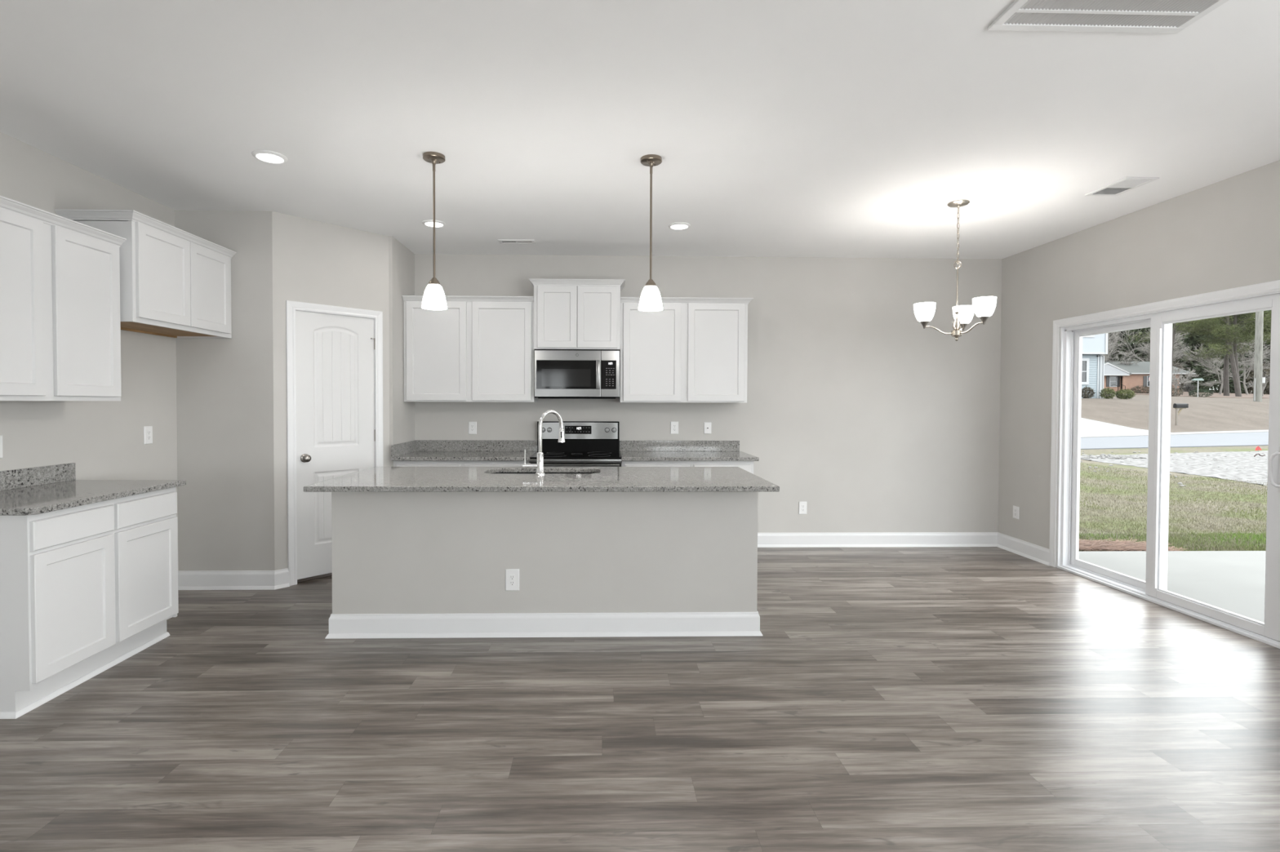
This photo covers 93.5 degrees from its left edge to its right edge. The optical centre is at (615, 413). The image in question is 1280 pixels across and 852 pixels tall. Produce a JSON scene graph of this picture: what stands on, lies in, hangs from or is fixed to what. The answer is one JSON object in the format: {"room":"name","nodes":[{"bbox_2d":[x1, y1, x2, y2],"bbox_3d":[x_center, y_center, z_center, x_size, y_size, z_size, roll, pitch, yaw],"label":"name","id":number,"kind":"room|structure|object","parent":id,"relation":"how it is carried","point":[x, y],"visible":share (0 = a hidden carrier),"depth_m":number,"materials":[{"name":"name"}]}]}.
{"room":"kitchen","nodes":[
{"label":"kitchen","id":0,"kind":"room"},
{"bbox_2d":[0,132,178,570],"bbox_3d":[-3.202,-0.028,0.980,0.150,2.764,9.608,0,1,-1],"label":"wall","id":1,"kind":"structure","parent":0,"point":[104,440],"depth_m":3.69,"materials":[{"name":"beige paint"}]},
{"bbox_2d":[0,435,2,458],"bbox_3d":[-3.171,0.174,3.076,0.008,0.118,0.076,0,1,-1],"label":"electrical outlet","id":2,"kind":"object","parent":1,"relation":"attached to","point":[1,436],"visible":1,"depth_m":3.10,"materials":[{"name":"white plastic"}]},
{"bbox_2d":[0,462,75,491],"bbox_3d":[-3.165,0.349,3.048,0.020,0.100,0.957,0,1,-1],"label":"backsplash","id":3,"kind":"structure","parent":1,"relation":"attached to","point":[42,475],"depth_m":3.28,"materials":[{"name":"stone"}]},
{"bbox_2d":[0,195,126,400],"bbox_3d":[-2.986,-0.528,3.000,0.368,0.932,0.996,0,1,-1],"label":"upper cabinet","id":4,"kind":"object","parent":1,"relation":"attached to","point":[60,325],"visible":0.98,"depth_m":3.04,"materials":[{"name":"white paint"}]},
{"bbox_2d":[54,208,236,338],"bbox_3d":[-2.971,-0.851,3.899,0.439,0.626,0.964,0,1,-1],"label":"upper cabinet","id":5,"kind":"object","parent":1,"relation":"attached to","point":[175,282],"visible":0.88,"depth_m":3.75,"materials":[{"name":"white paint"}]},
{"bbox_2d":[143,426,152,444],"bbox_3d":[-3.196,0.149,4.114,0.008,0.122,0.074,0,1,-1],"label":"electrical outlet","id":6,"kind":"object","parent":1,"relation":"attached to","point":[148,430],"visible":1,"depth_m":4.11,"materials":[{"name":"white plastic"}]},
{"bbox_2d":[146,430,151,439],"bbox_3d":[-3.193,0.149,4.114,0.002,0.068,0.033,0,1,-1],"label":"receptacle","id":7,"kind":"object","parent":6,"relation":"attached to","point":[148,432],"depth_m":4.11,"materials":[{"name":"grey"}]},
{"bbox_2d":[174,210,275,570],"bbox_3d":[-2.858,-0.092,4.450,0.698,2.764,0.100,0,1,-1],"label":"wall","id":8,"kind":"structure","parent":0,"point":[225,458],"depth_m":4.40,"materials":[{"name":"beige paint"}]},
{"bbox_2d":[177,568,289,590],"bbox_3d":[-2.819,1.224,4.444,0.783,0.134,0.095,0,1,-1],"label":"baseboard","id":9,"kind":"structure","parent":8,"relation":"attached to","point":[278,579],"depth_m":4.41,"materials":[{"name":"white paint"}]},
{"bbox_2d":[271,211,389,580],"bbox_3d":[-2.358,-0.098,4.902,0.450,2.764,0.931,1,1,43],"label":"wall","id":10,"kind":"structure","parent":0,"point":[314,262],"depth_m":4.59,"materials":[{"name":"beige paint"}]},
{"bbox_2d":[285,300,383,586],"bbox_3d":[-2.215,0.223,4.766,0.154,2.127,0.740,1,1,43],"label":"door","id":11,"kind":"structure","parent":10,"relation":"in","point":[335,353],"depth_m":4.69,"materials":[{"name":"white paint"}]},
{"bbox_2d":[388,236,415,466],"bbox_3d":[-1.933,-0.106,5.362,0.100,2.764,0.603,0,1,-1],"label":"wall","id":12,"kind":"structure","parent":0,"point":[401,259],"depth_m":5.21,"materials":[{"name":"beige paint"}]},
{"bbox_2d":[0,546,1279,851],"bbox_3d":[0.336,1.422,1.089,7.236,0.120,9.608,0,1,-1],"label":"floor","id":13,"kind":"structure","parent":0,"point":[887,699],"depth_m":2.55,"materials":[{"name":"grey plastic"}]},
{"bbox_2d":[0,486,178,719],"bbox_3d":[-2.860,0.873,3.061,0.625,0.886,0.932,0,1,-1],"label":"base cabinet","id":14,"kind":"object","parent":13,"relation":"on","point":[86,589],"visible":0.93,"depth_m":2.88,"materials":[{"name":"white paint"}]},
{"bbox_2d":[0,462,186,515],"bbox_3d":[-2.847,0.365,3.055,0.655,0.130,0.957,0,1,-1],"label":"countertop","id":15,"kind":"structure","parent":14,"relation":"on","point":[33,491],"depth_m":3.15,"materials":[{"name":"stone"}]},
{"bbox_2d":[393,461,529,466],"bbox_3d":[-1.307,0.835,5.378,1.150,0.886,0.625,0,1,-1],"label":"base cabinet","id":16,"kind":"object","parent":13,"relation":"on","point":[396,464],"visible":0.09,"depth_m":5.07,"materials":[{"name":"white paint"}]},
{"bbox_2d":[391,440,537,461],"bbox_3d":[-1.306,0.326,5.361,1.154,0.132,0.649,0,1,-1],"label":"countertop","id":17,"kind":"structure","parent":16,"relation":"on","point":[415,450],"depth_m":5.60,"materials":[{"name":"stone"}]},
{"bbox_2d":[325,491,762,638],"bbox_3d":[-0.418,0.865,3.908,2.563,0.886,0.771,0,1,-1],"label":"kitchen island","id":18,"kind":"object","parent":13,"relation":"on","point":[406,565],"visible":0.74,"depth_m":3.55,"materials":[{"name":"beige paint"}]},
{"bbox_2d":[505,568,519,591],"bbox_3d":[-0.610,0.982,3.544,0.082,0.128,0.008,0,1,-1],"label":"electrical outlet","id":19,"kind":"object","parent":18,"relation":"attached to","point":[512,575],"visible":1,"depth_m":3.54,"materials":[{"name":"white plastic"}]},
{"bbox_2d":[509,574,515,586],"bbox_3d":[-0.610,0.982,3.541,0.033,0.068,0.002,0,1,-1],"label":"receptacle","id":20,"kind":"object","parent":19,"relation":"attached to","point":[512,577],"depth_m":3.54,"materials":[{"name":"grey"}]},
{"bbox_2d":[303,466,779,492],"bbox_3d":[-0.409,0.408,3.821,2.615,0.030,1.018,0,1,-1],"label":"island countertop","id":21,"kind":"structure","parent":18,"relation":"on","point":[373,479],"depth_m":3.59,"materials":[{"name":"stone"}]},
{"bbox_2d":[522,409,564,475],"bbox_3d":[-0.453,0.184,3.898,0.301,0.415,0.099,-1,1,-33],"label":"faucet","id":22,"kind":"object","parent":21,"relation":"on","point":[540,465],"visible":1,"depth_m":3.85,"materials":[{"name":"silver metal"}]},
{"bbox_2d":[493,472,595,473],"bbox_3d":[-0.489,0.524,4.060,0.789,0.210,0.334,0,1,-1],"label":"sink","id":23,"kind":"object","parent":21,"relation":"in","point":[494,473],"visible":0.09,"depth_m":4.22,"materials":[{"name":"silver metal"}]},
{"bbox_2d":[528,421,622,466],"bbox_3d":[-0.345,0.672,5.350,0.773,1.178,0.709,0,1,-1],"label":"range","id":24,"kind":"object","parent":13,"relation":"on","point":[587,443],"visible":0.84,"depth_m":5.61,"materials":[{"name":"black metal"}]},
{"bbox_2d":[529,451,621,459],"bbox_3d":[-0.344,0.380,5.348,0.761,0.033,0.603,0,1,-1],"label":"cooktop","id":25,"kind":"object","parent":24,"relation":"in","point":[547,455],"depth_m":5.19,"materials":[{"name":"black glass"}]},
{"bbox_2d":[543,463,621,466],"bbox_3d":[-0.345,0.824,5.348,0.761,0.875,0.699,0,1,-1],"label":"oven","id":26,"kind":"object","parent":24,"relation":"in","point":[544,464],"depth_m":5.05,"materials":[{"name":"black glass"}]},
{"bbox_2d":[620,461,753,474],"bbox_3d":[0.605,0.840,5.423,1.130,0.886,0.625,0,1,-1],"label":"base cabinet","id":27,"kind":"object","parent":13,"relation":"on","point":[748,466],"visible":0.13,"depth_m":5.12,"materials":[{"name":"white paint"}]},
{"bbox_2d":[619,440,759,461],"bbox_3d":[0.623,0.331,5.405,1.164,0.132,0.649,0,1,-1],"label":"countertop","id":28,"kind":"structure","parent":27,"relation":"on","point":[629,451],"depth_m":5.68,"materials":[{"name":"stone"}]},
{"bbox_2d":[0,0,1279,259],"bbox_3d":[0.345,-1.501,1.035,7.236,0.200,9.608,0,1,-1],"label":"ceiling","id":29,"kind":"structure","parent":0,"point":[778,128],"depth_m":2.90,"materials":[{"name":"paint"}]},
{"bbox_2d":[251,150,287,164],"bbox_3d":[-1.954,-1.445,3.399,0.176,0.014,0.176,0,1,-1],"label":"recessed light","id":30,"kind":"object","parent":29,"relation":"in","point":[266,156],"visible":1,"depth_m":3.38,"materials":[{"name":"white"}]},
{"bbox_2d":[422,219,445,227],"bbox_3d":[-1.408,-1.466,4.662,0.176,0.014,0.176,0,1,-1],"label":"recessed light","id":31,"kind":"object","parent":29,"relation":"in","point":[428,223],"visible":0.92,"depth_m":4.64,"materials":[{"name":"white"}]},
{"bbox_2d":[421,151,447,310],"bbox_3d":[-1.025,-1.021,3.396,0.139,0.854,0.139,0,1,-1],"label":"pendant light","id":32,"kind":"object","parent":29,"relation":"hanging from","point":[433,299],"visible":1,"depth_m":3.37,"materials":[{"name":"glass"}]},
{"bbox_2d":[497,239,535,244],"bbox_3d":[-0.852,-1.477,5.185,0.310,0.008,0.116,0,1,-1],"label":"ceiling vent","id":33,"kind":"object","parent":29,"relation":"in","point":[501,242],"visible":1,"depth_m":5.18,"materials":[{"name":"white metal"}]},
{"bbox_2d":[638,154,662,311],"bbox_3d":[0.200,-1.018,3.424,0.139,0.854,0.139,0,1,-1],"label":"pendant light","id":34,"kind":"object","parent":29,"relation":"hanging from","point":[651,299],"visible":1,"depth_m":3.40,"materials":[{"name":"glass"}]},
{"bbox_2d":[667,222,690,230],"bbox_3d":[0.496,-1.462,4.707,0.176,0.014,0.176,0,1,-1],"label":"recessed light","id":35,"kind":"object","parent":29,"relation":"in","point":[678,225],"visible":1,"depth_m":4.68,"materials":[{"name":"white"}]},
{"bbox_2d":[913,200,996,341],"bbox_3d":[2.332,-0.976,4.138,0.481,0.952,0.490,0,1,-1],"label":"chandelier","id":36,"kind":"object","parent":29,"relation":"hanging from","point":[984,308],"visible":1,"depth_m":4.15,"materials":[{"name":"glass"}]},
{"bbox_2d":[987,0,1229,33],"bbox_3d":[1.730,-1.407,1.938,0.714,0.012,0.566,0,1,-1],"label":"ceiling vent","id":37,"kind":"object","parent":29,"relation":"in","point":[1143,16],"visible":1,"depth_m":2.13,"materials":[{"name":"white metal"}]},
{"bbox_2d":[1084,177,1159,195],"bbox_3d":[3.212,-1.440,3.829,0.210,0.008,0.314,0,1,-1],"label":"ceiling vent","id":38,"kind":"object","parent":29,"relation":"in","point":[1125,184],"visible":1,"depth_m":3.81,"materials":[{"name":"white metal"}]},
{"bbox_2d":[414,253,1001,533],"bbox_3d":[0.978,-0.105,5.806,5.741,2.764,0.150,0,1,-1],"label":"wall","id":39,"kind":"structure","parent":0,"point":[871,418],"depth_m":5.75,"materials":[{"name":"beige paint"}]},
{"bbox_2d":[402,295,537,402],"bbox_3d":[-1.306,-0.569,5.484,1.150,0.932,0.368,0,1,-1],"label":"upper cabinet","id":40,"kind":"object","parent":39,"relation":"attached to","point":[477,348],"visible":0.92,"depth_m":5.33,"materials":[{"name":"white paint"}]},
{"bbox_2d":[468,422,476,434],"bbox_3d":[-1.353,0.138,5.677,0.075,0.118,0.008,0,1,-1],"label":"electrical outlet","id":41,"kind":"object","parent":39,"relation":"attached to","point":[472,425],"visible":1,"depth_m":5.67,"materials":[{"name":"white plastic"}]},
{"bbox_2d":[470,424,474,431],"bbox_3d":[-1.353,0.138,5.674,0.033,0.068,0.002,0,1,-1],"label":"receptacle","id":42,"kind":"object","parent":41,"relation":"attached to","point":[472,426],"depth_m":5.67,"materials":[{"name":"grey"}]},
{"bbox_2d":[417,440,537,451],"bbox_3d":[-1.303,0.305,5.675,1.134,0.102,0.020,0,1,-1],"label":"backsplash","id":43,"kind":"structure","parent":39,"relation":"attached to","point":[422,445],"depth_m":5.67,"materials":[{"name":"stone"}]},
{"bbox_2d":[528,279,625,350],"bbox_3d":[-0.346,-0.876,5.485,0.844,0.611,0.398,0,1,-1],"label":"upper cabinet","id":44,"kind":"object","parent":39,"relation":"attached to","point":[569,313],"visible":0.93,"depth_m":5.31,"materials":[{"name":"white paint"}]},
{"bbox_2d":[533,349,619,399],"bbox_3d":[-0.346,-0.349,5.486,0.755,0.436,0.413,0,1,-1],"label":"microwave","id":45,"kind":"object","parent":44,"relation":"attached to","point":[558,374],"visible":1,"depth_m":5.31,"materials":[{"name":"silver metal"}]},
{"bbox_2d":[670,422,678,434],"bbox_3d":[0.558,0.138,5.721,0.075,0.118,0.008,0,1,-1],"label":"electrical outlet","id":46,"kind":"object","parent":39,"relation":"attached to","point":[673,425],"visible":1,"depth_m":5.72,"materials":[{"name":"white plastic"}]},
{"bbox_2d":[619,440,739,451],"bbox_3d":[0.606,0.310,5.719,1.144,0.102,0.020,0,1,-1],"label":"backsplash","id":47,"kind":"structure","parent":39,"relation":"attached to","point":[624,446],"depth_m":5.71,"materials":[{"name":"stone"}]},
{"bbox_2d":[618,297,753,402],"bbox_3d":[0.627,-0.564,5.529,1.181,0.932,0.368,0,1,-1],"label":"upper cabinet","id":48,"kind":"object","parent":39,"relation":"attached to","point":[691,349],"visible":0.95,"depth_m":5.37,"materials":[{"name":"white paint"}]},
{"bbox_2d":[703,422,711,434],"bbox_3d":[0.875,0.141,5.726,0.070,0.110,0.014,0,1,-1],"label":"cable plate","id":49,"kind":"object","parent":39,"relation":"attached to","point":[707,425],"visible":1,"depth_m":5.73,"materials":[{"name":"white plastic"}]},
{"bbox_2d":[799,502,806,514],"bbox_3d":[1.793,0.907,5.764,0.076,0.120,0.008,0,1,-1],"label":"electrical outlet","id":50,"kind":"object","parent":39,"relation":"attached to","point":[802,505],"visible":1,"depth_m":5.76,"materials":[{"name":"white plastic"}]},
{"bbox_2d":[757,532,997,547],"bbox_3d":[2.429,1.215,5.775,2.533,0.134,0.029,0,1,-1],"label":"baseboard","id":51,"kind":"structure","parent":39,"relation":"attached to","point":[859,539],"depth_m":5.78,"materials":[{"name":"white paint"}]},
{"bbox_2d":[998,160,1279,559],"bbox_3d":[3.882,0.040,1.145,0.150,2.864,9.608,0,1,-1],"label":"wall","id":52,"kind":"structure","parent":0,"point":[1224,234],"depth_m":4.63,"materials":[{"name":"beige paint"}]},
{"bbox_2d":[1013,505,1019,519],"bbox_3d":[3.698,0.916,5.561,0.008,0.115,0.079,0,1,-1],"label":"electrical outlet","id":53,"kind":"object","parent":52,"relation":"attached to","point":[1015,509],"visible":1,"depth_m":5.55,"materials":[{"name":"white plastic"}]},
{"bbox_2d":[996,532,1049,565],"bbox_3d":[3.689,1.224,5.471,0.029,0.134,0.696,0,1,-1],"label":"baseboard","id":54,"kind":"structure","parent":52,"relation":"attached to","point":[1040,554],"depth_m":5.44,"materials":[{"name":"white paint"}]},
{"bbox_2d":[1048,280,1279,648],"bbox_3d":[3.800,0.273,4.202,0.170,2.083,1.834,0,1,-1],"label":"door","id":55,"kind":"structure","parent":52,"relation":"in","point":[1160,316],"depth_m":4.18,"materials":[{"name":"white paint"}]},
{"label":"outside","id":56,"kind":"structure","parent":0,"visible":0},
{"bbox_2d":[1079,390,1269,551],"bbox_3d":[83.463,-1.833,54.280,161.600,5.161,128.700,0,1,-1],"label":"ground","id":57,"kind":"structure","parent":56,"point":[1202,414],"depth_m":18.84,"materials":[{"name":"plant"}]},
{"bbox_2d":[1081,386,1095,398],"bbox_3d":[34.284,-1.509,43.761,0.984,1.100,1.024,0,1,-27],"label":"shrub","id":58,"kind":"object","parent":57,"relation":"on","point":[1084,391],"visible":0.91,"depth_m":43.62,"materials":[{"name":"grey plant"}]},
{"bbox_2d":[1081,333,1107,398],"bbox_3d":[31.082,-5.157,48.948,11.000,9.350,10.600,0,1,-1],"label":"house","id":59,"kind":"structure","parent":57,"relation":"on","point":[1094,347],"depth_m":44.72,"materials":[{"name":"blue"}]},
{"bbox_2d":[1098,387,1116,399],"bbox_3d":[35.755,-1.402,43.706,1.104,1.023,1.099,0,1,-1],"label":"shrub","id":60,"kind":"object","parent":57,"relation":"on","point":[1111,391],"visible":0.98,"depth_m":43.56,"materials":[{"name":"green plant"}]},
{"bbox_2d":[1080,417,1148,435],"bbox_3d":[15.334,-0.072,31.643,24.134,2.928,23.347,0,1,-1],"label":"driveway","id":61,"kind":"structure","parent":57,"relation":"on","point":[1088,427],"depth_m":29.63,"materials":[{"name":"concrete"}]},
{"bbox_2d":[1115,388,1135,399],"bbox_3d":[36.965,-1.336,43.640,1.291,1.008,1.247,0,1,-1],"label":"shrub","id":62,"kind":"object","parent":57,"relation":"on","point":[1121,396],"visible":0.96,"depth_m":43.48,"materials":[{"name":"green plant"}]},
{"bbox_2d":[1078,537,1186,551],"bbox_3d":[5.072,1.364,6.227,1.416,0.069,0.638,0,1,4],"label":"straw","id":63,"kind":"object","parent":57,"relation":"on","point":[1123,544],"visible":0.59,"depth_m":6.17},
{"bbox_2d":[1130,385,1149,393],"bbox_3d":[62.941,-2.786,72.045,2.073,1.242,2.201,1,1,38],"label":"shrub","id":64,"kind":"object","parent":57,"relation":"on","point":[1135,387],"visible":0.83,"depth_m":71.92,"materials":[{"name":"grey plant"}]},
{"bbox_2d":[1102,361,1195,393],"bbox_3d":[61.818,-4.372,77.700,17.200,4.700,10.179,0,1,-1],"label":"brick house","id":65,"kind":"structure","parent":57,"relation":"on","point":[1117,376],"depth_m":73.47,"materials":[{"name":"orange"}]},
{"bbox_2d":[1106,376,1109,386],"bbox_3d":[60.211,-3.901,73.630,0.360,1.300,0.040,0,1,-1],"label":"shutter","id":66,"kind":"object","parent":65,"relation":"hanging from","point":[1107,377],"depth_m":73.61,"materials":[{"name":"black"}]},
{"bbox_2d":[1116,376,1119,386],"bbox_3d":[61.536,-3.898,73.660,0.350,1.300,0.040,0,1,-1],"label":"shutter","id":67,"kind":"object","parent":65,"relation":"hanging from","point":[1117,377],"depth_m":73.65,"materials":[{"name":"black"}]},
{"bbox_2d":[1142,376,1146,386],"bbox_3d":[64.572,-3.884,73.441,0.390,1.300,0.040,0,1,-1],"label":"shutter","id":68,"kind":"object","parent":65,"relation":"hanging from","point":[1144,378],"depth_m":73.43,"materials":[{"name":"black"}]},
{"bbox_2d":[1078,551,1266,622],"bbox_3d":[6.702,1.560,1.585,5.517,0.225,8.800,0,1,-1],"label":"patio","id":69,"kind":"structure","parent":57,"relation":"on","point":[1233,581],"depth_m":5.19,"materials":[{"name":"concrete"}]},
{"bbox_2d":[1079,531,1266,551],"bbox_3d":[7.301,1.379,6.499,5.911,0.057,0.955,0,1,-1],"label":"grass","id":70,"kind":"structure","parent":57,"relation":"on","point":[1132,535],"depth_m":6.59,"materials":[{"name":"plant"}]},
{"bbox_2d":[1079,462,1267,551],"bbox_3d":[10.533,1.335,9.816,6.984,0.043,13.458,1,1,32],"label":"grass","id":71,"kind":"structure","parent":57,"relation":"on","point":[1229,482],"depth_m":8.32,"materials":[{"name":"plant"}]},
{"bbox_2d":[1080,450,1268,486],"bbox_3d":[20.768,1.325,15.183,17.924,0.100,12.518,0,1,-1],"label":"gravel patch","id":72,"kind":"object","parent":57,"relation":"on","point":[1255,470],"visible":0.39,"depth_m":14.96,"materials":[{"name":"gravel"}]},
{"bbox_2d":[1080,451,1266,486],"bbox_3d":[18.039,1.258,14.977,17.163,0.108,8.007,0,1,-1],"label":"pebbles","id":73,"kind":"object","parent":72,"relation":"on","point":[1102,455],"visible":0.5,"depth_m":16.47,"materials":[{"name":"grey"}]},
{"bbox_2d":[1171,387,1184,396],"bbox_3d":[57.469,-2.179,62.125,1.898,1.174,1.854,0,1,-1],"label":"shrub","id":74,"kind":"object","parent":57,"relation":"on","point":[1178,394],"visible":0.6,"depth_m":61.70,"materials":[{"name":"grey plant"}]},
{"bbox_2d":[1172,361,1188,391],"bbox_3d":[83.925,-5.351,91.325,5.589,6.185,3.356,0,1,-1],"label":"bush","id":75,"kind":"object","parent":57,"relation":"on","point":[1175,362],"visible":0.08,"depth_m":90.71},
{"bbox_2d":[1173,403,1188,426],"bbox_3d":[30.728,0.102,32.731,0.665,1.269,0.200,0,1,-1],"label":"mailbox","id":76,"kind":"object","parent":57,"relation":"on","point":[1176,406],"visible":0.98,"depth_m":32.69,"materials":[{"name":"black"}]},
{"bbox_2d":[1182,383,1196,395],"bbox_3d":[62.166,-2.480,65.096,1.289,1.515,1.356,0,1,-15],"label":"thicket","id":77,"kind":"object","parent":57,"relation":"on","point":[1189,388],"visible":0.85,"depth_m":64.90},
{"bbox_2d":[1191,377,1204,397],"bbox_3d":[59.353,-2.551,61.359,0.976,2.010,0.763,-1,1,-39],"label":"street sign","id":78,"kind":"object","parent":57,"relation":"on","point":[1201,379],"visible":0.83,"depth_m":61.32,"materials":[{"name":"grey"}]},
{"bbox_2d":[1187,388,1213,397],"bbox_3d":[60.538,-2.047,62.295,2.059,1.096,2.020,0,1,-1],"label":"shrub","id":79,"kind":"object","parent":57,"relation":"on","point":[1193,394],"visible":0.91,"depth_m":62.18,"materials":[{"name":"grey plant"}]},
{"bbox_2d":[1134,391,1269,398],"bbox_3d":[83.116,-2.805,82.166,50.000,3.358,39.500,0,1,-1],"label":"leaf litter","id":80,"kind":"object","parent":57,"relation":"on","point":[1215,394],"visible":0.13,"depth_m":70.84,"materials":[{"name":"plant"}]},
{"bbox_2d":[1102,337,1126,362],"bbox_3d":[64.532,-7.448,80.461,7.517,9.094,7.776,0,1,-1],"label":"bare tree","id":81,"kind":"object","parent":80,"relation":"on","point":[1113,344],"visible":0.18,"depth_m":77.81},
{"bbox_2d":[1104,331,1125,361],"bbox_3d":[67.587,-8.027,84.353,8.134,9.952,6.326,0,1,-1],"label":"bare tree","id":82,"kind":"object","parent":80,"relation":"on","point":[1117,334],"visible":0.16,"depth_m":84.23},
{"bbox_2d":[1102,347,1140,365],"bbox_3d":[64.709,-5.492,78.010,4.249,5.741,4.556,0,1,-1],"label":"bare tree","id":83,"kind":"object","parent":80,"relation":"on","point":[1130,353],"visible":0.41,"depth_m":76.86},
{"bbox_2d":[1106,327,1150,361],"bbox_3d":[80.465,-11.537,94.769,7.714,17.649,6.766,0,1,-1],"label":"evergreen tree","id":84,"kind":"object","parent":80,"relation":"on","point":[1142,331],"visible":0.16,"depth_m":92.89,"materials":[{"name":"plant"}]},
{"bbox_2d":[1111,329,1198,361],"bbox_3d":[74.085,-7.653,82.601,7.799,9.791,9.898,0,1,-1],"label":"bare tree","id":85,"kind":"object","parent":80,"relation":"on","point":[1147,346],"visible":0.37,"depth_m":83.72,"materials":[{"name":"plant"}]},
{"bbox_2d":[1134,328,1188,367],"bbox_3d":[77.212,-8.087,85.439,8.859,10.316,9.119,0,1,-1],"label":"bare tree","id":86,"kind":"object","parent":80,"relation":"on","point":[1180,339],"visible":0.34,"depth_m":83.66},
{"bbox_2d":[1137,321,1191,370],"bbox_3d":[86.327,-11.171,94.880,7.657,17.756,6.557,0,1,-1],"label":"evergreen tree","id":87,"kind":"object","parent":80,"relation":"on","point":[1185,341],"visible":0.04,"depth_m":92.76,"materials":[{"name":"plant"}]},
{"bbox_2d":[1123,316,1234,393],"bbox_3d":[65.180,-9.413,69.306,8.683,14.806,10.818,0,1,14],"label":"pine tree","id":88,"kind":"object","parent":80,"relation":"on","point":[1175,327],"visible":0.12,"depth_m":68.53,"materials":[{"name":"plant"}]},
{"bbox_2d":[1171,367,1200,395],"bbox_3d":[62.919,-3.550,66.972,2.901,3.364,3.006,1,1,20],"label":"bare tree","id":89,"kind":"object","parent":80,"relation":"on","point":[1174,380],"visible":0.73,"depth_m":66.68,"materials":[{"name":"plant"}]},
{"bbox_2d":[1183,320,1226,391],"bbox_3d":[92.429,-10.880,94.942,7.474,16.714,6.415,0,1,-1],"label":"evergreen tree","id":90,"kind":"object","parent":80,"relation":"on","point":[1193,339],"visible":0.16,"depth_m":93.76,"materials":[{"name":"plant"}]},
{"bbox_2d":[1192,315,1248,395],"bbox_3d":[71.786,-9.608,70.248,5.622,15.499,6.241,0,1,-25],"label":"pine tree","id":91,"kind":"object","parent":80,"relation":"on","point":[1225,378],"visible":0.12,"depth_m":70.02,"materials":[{"name":"plant"}]},
{"bbox_2d":[1180,341,1270,394],"bbox_3d":[80.371,-5.977,78.376,8.144,7.313,8.416,0,1,-1],"label":"bare tree","id":92,"kind":"object","parent":80,"relation":"on","point":[1244,363],"visible":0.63,"depth_m":79.59,"materials":[{"name":"plant"}]},
{"bbox_2d":[1195,335,1271,395],"bbox_3d":[85.961,-6.740,83.743,7.983,8.716,9.319,0,1,-1],"label":"bare tree","id":93,"kind":"object","parent":80,"relation":"on","point":[1249,344],"visible":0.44,"depth_m":82.06,"materials":[{"name":"plant"}]},
{"bbox_2d":[1221,313,1265,392],"bbox_3d":[98.215,-10.333,95.094,7.116,16.959,6.485,0,1,-1],"label":"evergreen tree","id":94,"kind":"object","parent":80,"relation":"on","point":[1252,352],"visible":0.03,"depth_m":93.39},
{"bbox_2d":[1237,312,1271,344],"bbox_3d":[76.960,-10.350,69.539,7.235,17.343,6.810,0,1,-1],"label":"pine tree","id":95,"kind":"object","parent":80,"relation":"on","point":[1270,313],"visible":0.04,"depth_m":70.42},
{"bbox_2d":[1245,370,1270,396],"bbox_3d":[78.619,-3.594,73.608,3.226,3.357,2.073,0,1,-1],"label":"bare tree","id":96,"kind":"object","parent":80,"relation":"on","point":[1264,385],"visible":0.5,"depth_m":73.32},
{"bbox_2d":[1262,310,1271,389],"bbox_3d":[104.758,-10.474,95.370,7.143,16.921,6.498,0,1,-1],"label":"evergreen tree","id":97,"kind":"object","parent":80,"relation":"on","point":[1265,344],"visible":0.04,"depth_m":94.70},
{"bbox_2d":[1187,360,1223,393],"bbox_3d":[88.716,-4.900,90.233,6.264,6.326,3.381,0,1,-1],"label":"bush","id":98,"kind":"object","parent":57,"relation":"on","point":[1199,368],"visible":0.48,"depth_m":89.82,"materials":[{"name":"plant"}]},
{"bbox_2d":[1177,311,1271,392],"bbox_3d":[69.849,-10.593,66.795,11.059,17.793,7.194,0,1,3],"label":"pine tree","id":99,"kind":"object","parent":57,"relation":"on","point":[1251,331],"visible":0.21,"depth_m":67.76,"materials":[{"name":"plant"}]},
{"bbox_2d":[1182,311,1271,396],"bbox_3d":[69.367,-10.068,67.263,8.844,16.786,10.152,1,1,44],"label":"pine tree","id":100,"kind":"object","parent":57,"relation":"on","point":[1229,349],"visible":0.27,"depth_m":67.25,"materials":[{"name":"plant"}]},
{"bbox_2d":[1217,363,1253,393],"bbox_3d":[93.541,-4.833,90.841,6.089,6.311,3.537,0,1,-1],"label":"bush","id":101,"kind":"object","parent":57,"relation":"on","point":[1232,390],"visible":0.22,"depth_m":90.14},
{"bbox_2d":[1245,362,1270,394],"bbox_3d":[96.685,-4.617,89.835,6.083,6.128,3.614,0,1,-1],"label":"bush","id":102,"kind":"object","parent":57,"relation":"on","point":[1251,372],"visible":0.22,"depth_m":89.40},
{"bbox_2d":[1253,311,1265,402],"bbox_3d":[50.334,-6.428,47.071,2.400,11.123,0.480,0,1,-1],"label":"utility pole","id":103,"kind":"object","parent":57,"relation":"on","point":[1259,380],"visible":0.73,"depth_m":46.96,"materials":[{"name":"grey"}]},
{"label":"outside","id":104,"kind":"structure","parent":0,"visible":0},
{"bbox_2d":[1080,431,1268,449],"bbox_3d":[40.589,1.331,27.689,76.849,0.500,12.058,0,1,-22],"label":"road","id":105,"kind":"structure","parent":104,"point":[1241,439],"depth_m":23.67,"materials":[{"name":"asphalt"}]},
{"bbox_2d":[1080,430,1268,437],"bbox_3d":[38.761,1.164,33.829,76.318,0.535,0.934,0,1,-22],"label":"curb","id":106,"kind":"object","parent":105,"relation":"on","point":[1244,431],"visible":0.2,"depth_m":29.00,"materials":[{"name":"concrete"}]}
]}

